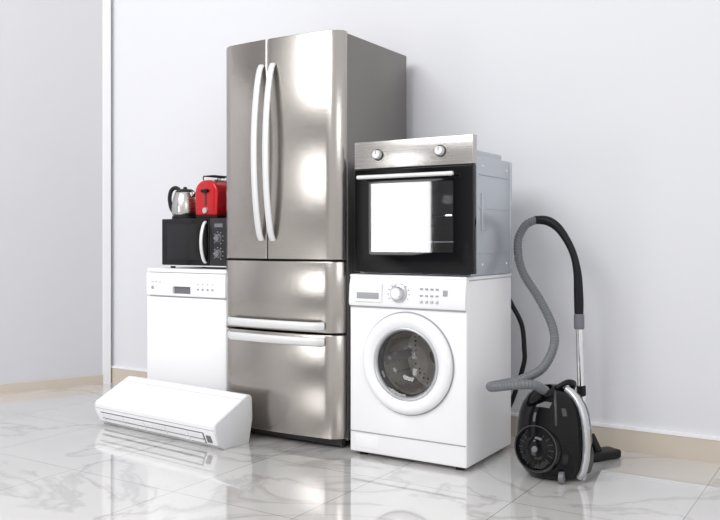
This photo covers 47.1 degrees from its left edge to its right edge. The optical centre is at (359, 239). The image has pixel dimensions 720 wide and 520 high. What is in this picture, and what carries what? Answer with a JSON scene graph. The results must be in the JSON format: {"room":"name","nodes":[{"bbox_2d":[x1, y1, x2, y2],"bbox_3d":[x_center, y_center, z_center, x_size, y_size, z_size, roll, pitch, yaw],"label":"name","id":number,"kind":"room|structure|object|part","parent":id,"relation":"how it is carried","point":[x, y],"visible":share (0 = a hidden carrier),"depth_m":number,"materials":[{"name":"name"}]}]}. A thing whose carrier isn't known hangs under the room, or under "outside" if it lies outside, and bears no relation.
{"room":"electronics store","nodes":[
{"label":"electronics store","id":0,"kind":"room"},
{"bbox_2d":[0,0,102,384],"bbox_3d":[-3.674,-0.690,4.517,4.530,3.400,0.100,0,0,-36],"label":"wall","id":1,"kind":"structure","parent":0,"point":[51,51],"depth_m":5.59,"materials":[{"name":"grey paint"}]},
{"bbox_2d":[0,375,102,393],"bbox_3d":[-3.642,0.979,4.472,4.530,0.062,0.012,0,0,-36],"label":"baseboard","id":2,"kind":"structure","parent":1,"relation":"attached to","point":[96,379],"depth_m":5.59,"materials":[{"name":"beige"}]},
{"bbox_2d":[214,223,222,226],"bbox_3d":[-0.772,-0.080,4.505,0.060,0.020,0.003,0,0,32],"label":"display","id":3,"kind":"object","parent":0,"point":[215,224],"depth_m":4.50,"materials":[{"name":"grey plastic"}]},
{"bbox_2d":[0,382,719,519],"bbox_3d":[-1.584,1.060,1.707,10.500,0.100,7.200,0,0,32],"label":"floor","id":4,"kind":"structure","parent":0,"point":[59,461],"depth_m":3.44,"materials":[{"name":"stone"}]},
{"bbox_2d":[95,376,251,448],"bbox_3d":[-0.994,0.891,4.314,0.955,0.238,0.252,0,0,37],"label":"air conditioner","id":5,"kind":"object","parent":4,"relation":"on","point":[220,419],"visible":1,"depth_m":4.19,"materials":[{"name":"white plastic"}]},
{"bbox_2d":[147,266,229,390],"bbox_3d":[-0.811,0.585,4.801,0.600,0.850,0.600,0,0,32],"label":"dishwasher","id":6,"kind":"object","parent":4,"relation":"on","point":[186,306],"visible":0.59,"depth_m":4.55,"materials":[{"name":"white plastic"}]},
{"bbox_2d":[147,266,225,273],"bbox_3d":[-0.808,0.171,4.806,0.600,0.022,0.588,0,0,32],"label":"countertop","id":7,"kind":"structure","parent":6,"relation":"on","point":[189,269],"depth_m":4.61,"materials":[{"name":"white plastic"}]},
{"bbox_3d":[-0.961,0.248,4.562,0.598,0.129,0.028,0,0,32],"label":"control panel","id":8,"kind":"part","parent":6,"relation":"part of","materials":[{"name":"white plastic"}]},
{"bbox_2d":[162,218,230,267],"bbox_3d":[-0.846,0.020,4.733,0.497,0.280,0.393,0,0,32],"label":"microwave oven","id":9,"kind":"object","parent":6,"relation":"on","point":[197,242],"visible":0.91,"depth_m":4.60,"materials":[{"name":"black plastic"}]},
{"bbox_2d":[168,186,196,218],"bbox_3d":[-1.010,-0.217,4.770,0.156,0.194,0.161,0,0,-34],"label":"electric kettle","id":10,"kind":"object","parent":9,"relation":"on","point":[183,205],"visible":0.88,"depth_m":4.72,"materials":[{"name":"silver metal"}]},
{"bbox_3d":[-1.079,-0.236,4.789,0.076,0.155,0.018,0,0,7],"label":"handle","id":11,"kind":"part","parent":10,"relation":"part of","materials":[{"name":"black plastic"}]},
{"bbox_3d":[-1.011,-0.291,4.774,0.110,0.034,0.110,0,0,32],"label":"lid","id":12,"kind":"part","parent":10,"relation":"part of","materials":[{"name":"black plastic"}]},
{"bbox_3d":[-0.979,0.011,4.648,0.362,0.262,0.022,0,0,32],"label":"door","id":13,"kind":"part","parent":9,"relation":"part of","materials":[{"name":"black glass"}]},
{"bbox_3d":[-0.864,0.013,4.539,0.022,0.235,0.047,0,0,32],"label":"handle","id":14,"kind":"part","parent":9,"relation":"part of","materials":[{"name":"white"}]},
{"bbox_2d":[195,175,225,217],"bbox_3d":[-0.808,-0.242,4.693,0.172,0.245,0.240,0,0,32],"label":"toaster","id":15,"kind":"object","parent":9,"relation":"on","point":[210,195],"visible":0.71,"depth_m":4.60,"materials":[{"name":"red metal"}]},
{"bbox_3d":[-0.778,0.075,4.497,0.048,0.048,0.019,0,0,32],"label":"knob","id":16,"kind":"part","parent":9,"relation":"part of","materials":[{"name":"grey plastic"}]},
{"bbox_3d":[-0.778,-0.010,4.497,0.048,0.048,0.019,0,0,32],"label":"knob","id":17,"kind":"part","parent":9,"relation":"part of","materials":[{"name":"grey plastic"}]},
{"bbox_3d":[-0.768,0.011,4.515,0.132,0.262,0.022,0,0,32],"label":"control panel","id":18,"kind":"part","parent":9,"relation":"part of","materials":[{"name":"black plastic"}]},
{"bbox_2d":[226,30,405,445],"bbox_3d":[-0.261,-0.001,4.380,0.746,2.022,0.756,0,0,32],"label":"refrigerator","id":19,"kind":"object","parent":4,"relation":"on","point":[298,106],"visible":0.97,"depth_m":4.08,"materials":[{"name":"grey metal"}]},
{"bbox_3d":[-0.579,-0.459,4.273,0.320,1.107,0.090,0,0,32],"label":"door","id":20,"kind":"part","parent":19,"relation":"part of","materials":[{"name":"silver metal"}]},
{"bbox_3d":[-0.514,-0.440,4.139,0.038,0.889,0.077,0,0,32],"label":"handle","id":21,"kind":"part","parent":19,"relation":"part of","materials":[{"name":"white metal"}]},
{"bbox_3d":[-0.452,-0.440,4.099,0.038,0.889,0.077,0,0,32],"label":"handle","id":22,"kind":"part","parent":19,"relation":"part of","materials":[{"name":"white metal"}]},
{"bbox_3d":[-0.439,0.418,4.121,0.613,0.042,0.059,0,0,32],"label":"drawer handle","id":23,"kind":"part","parent":19,"relation":"part of","materials":[{"name":"white metal"}]},
{"bbox_3d":[-0.439,0.492,4.121,0.613,0.042,0.059,0,0,32],"label":"drawer handle","id":24,"kind":"part","parent":19,"relation":"part of","materials":[{"name":"white metal"}]},
{"bbox_3d":[-0.399,0.278,4.160,0.746,0.345,0.090,0,0,32],"label":"drawer","id":25,"kind":"part","parent":19,"relation":"part of","materials":[{"name":"silver metal"}]},
{"bbox_3d":[-0.399,0.710,4.160,0.746,0.500,0.090,0,0,32],"label":"drawer","id":26,"kind":"part","parent":19,"relation":"part of","materials":[{"name":"silver metal"}]},
{"bbox_3d":[-0.379,0.980,4.192,0.706,0.036,0.030,0,0,32],"label":"kick plate","id":27,"kind":"part","parent":19,"relation":"part of","materials":[{"name":"grey"}]},
{"bbox_3d":[-0.262,-0.459,4.073,0.420,1.107,0.090,0,0,32],"label":"door","id":28,"kind":"part","parent":19,"relation":"part of","materials":[{"name":"silver metal"}]},
{"bbox_2d":[349,273,526,469],"bbox_3d":[0.377,0.585,3.956,0.653,0.850,0.651,0,0,32],"label":"washing machine","id":29,"kind":"object","parent":4,"relation":"on","point":[426,349],"visible":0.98,"depth_m":3.74,"materials":[{"name":"white metal"}]},
{"bbox_3d":[0.034,0.940,3.844,0.130,0.060,0.008,0,0,32],"label":"kick door","id":30,"kind":"part","parent":29,"relation":"part of","materials":[{"name":"white plastic"}]},
{"bbox_3d":[0.040,0.243,3.825,0.150,0.090,0.016,0,0,32],"label":"detergent drawer","id":31,"kind":"part","parent":29,"relation":"part of","materials":[{"name":"white plastic"}]},
{"bbox_3d":[0.168,0.242,3.728,0.086,0.086,0.034,0,0,32],"label":"program knob","id":32,"kind":"part","parent":29,"relation":"part of","materials":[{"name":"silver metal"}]},
{"bbox_3d":[0.206,0.558,3.715,0.332,0.332,0.022,0,0,32],"label":"door chrome trim","id":33,"kind":"part","parent":29,"relation":"part of","materials":[{"name":"silver metal"}]},
{"bbox_3d":[0.211,0.237,3.738,0.600,0.146,0.040,0,0,32],"label":"control panel","id":34,"kind":"part","parent":29,"relation":"part of","materials":[{"name":"white plastic"}]},
{"bbox_3d":[0.344,0.168,3.950,0.604,0.016,0.518,0,0,32],"label":"plate","id":35,"kind":"part","parent":29,"relation":"part of","materials":[{"name":"white plastic"}]},
{"bbox_2d":[355,134,511,275],"bbox_3d":[0.351,-0.149,3.897,0.605,0.614,0.552,0,0,32],"label":"built-in oven","id":36,"kind":"object","parent":29,"relation":"on","point":[441,205],"visible":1,"depth_m":3.80,"materials":[{"name":"black glass"}]},
{"bbox_3d":[0.077,-0.392,3.786,0.042,0.042,0.022,0,0,32],"label":"knob","id":37,"kind":"part","parent":36,"relation":"part of","materials":[{"name":"white metal"}]},
{"bbox_3d":[0.240,-0.088,3.721,0.605,0.473,0.037,0,0,32],"label":"door frame","id":38,"kind":"part","parent":36,"relation":"part of","materials":[{"name":"black glass"}]},
{"bbox_3d":[0.241,-0.393,3.723,0.605,0.126,0.042,0,0,32],"label":"control panel","id":39,"kind":"part","parent":36,"relation":"part of","materials":[{"name":"silver metal"}]},
{"bbox_3d":[0.347,-0.392,3.615,0.042,0.042,0.022,0,0,32],"label":"knob","id":40,"kind":"part","parent":36,"relation":"part of","materials":[{"name":"white metal"}]},
{"bbox_3d":[0.723,-0.115,3.972,0.010,0.510,0.022,0,0,32],"label":"post","id":41,"kind":"part","parent":36,"relation":"part of","materials":[{"name":"silver metal"}]},
{"bbox_2d":[486,215,620,483],"bbox_3d":[0.868,0.447,3.678,0.492,1.126,0.665,0,0,26],"label":"vacuum cleaner","id":42,"kind":"object","parent":4,"relation":"on","point":[555,439],"visible":1,"depth_m":3.47,"materials":[{"name":"black plastic"}]},
{"bbox_3d":[0.817,0.700,3.453,0.012,0.141,0.079,0,0,8],"label":"bonnet trim","id":43,"kind":"part","parent":42,"relation":"part of","materials":[{"name":"grey plastic"}]},
{"bbox_3d":[0.886,0.632,3.530,0.061,0.080,0.132,0,0,42],"label":"carry handle","id":44,"kind":"part","parent":42,"relation":"part of","materials":[{"name":"black plastic"}]},
{"bbox_2d":[111,0,719,436],"bbox_3d":[0.713,-0.690,4.415,9.500,3.400,0.170,0,0,32],"label":"wall","id":45,"kind":"structure","parent":0,"point":[605,114],"depth_m":4.14,"materials":[{"name":"white paint"}]},
{"bbox_2d":[103,0,110,383],"bbox_3d":[-1.817,-0.690,5.860,0.055,3.400,0.110,0,0,-36],"label":"trim","id":46,"kind":"structure","parent":45,"relation":"attached to","point":[106,3],"depth_m":5.81,"materials":[{"name":"white"}]},
{"bbox_2d":[111,365,719,463],"bbox_3d":[0.662,0.958,4.335,9.500,0.105,0.018,0,0,32],"label":"baseboard","id":47,"kind":"structure","parent":45,"relation":"attached to","point":[688,448],"depth_m":3.88,"materials":[{"name":"beige wood"}]}
]}

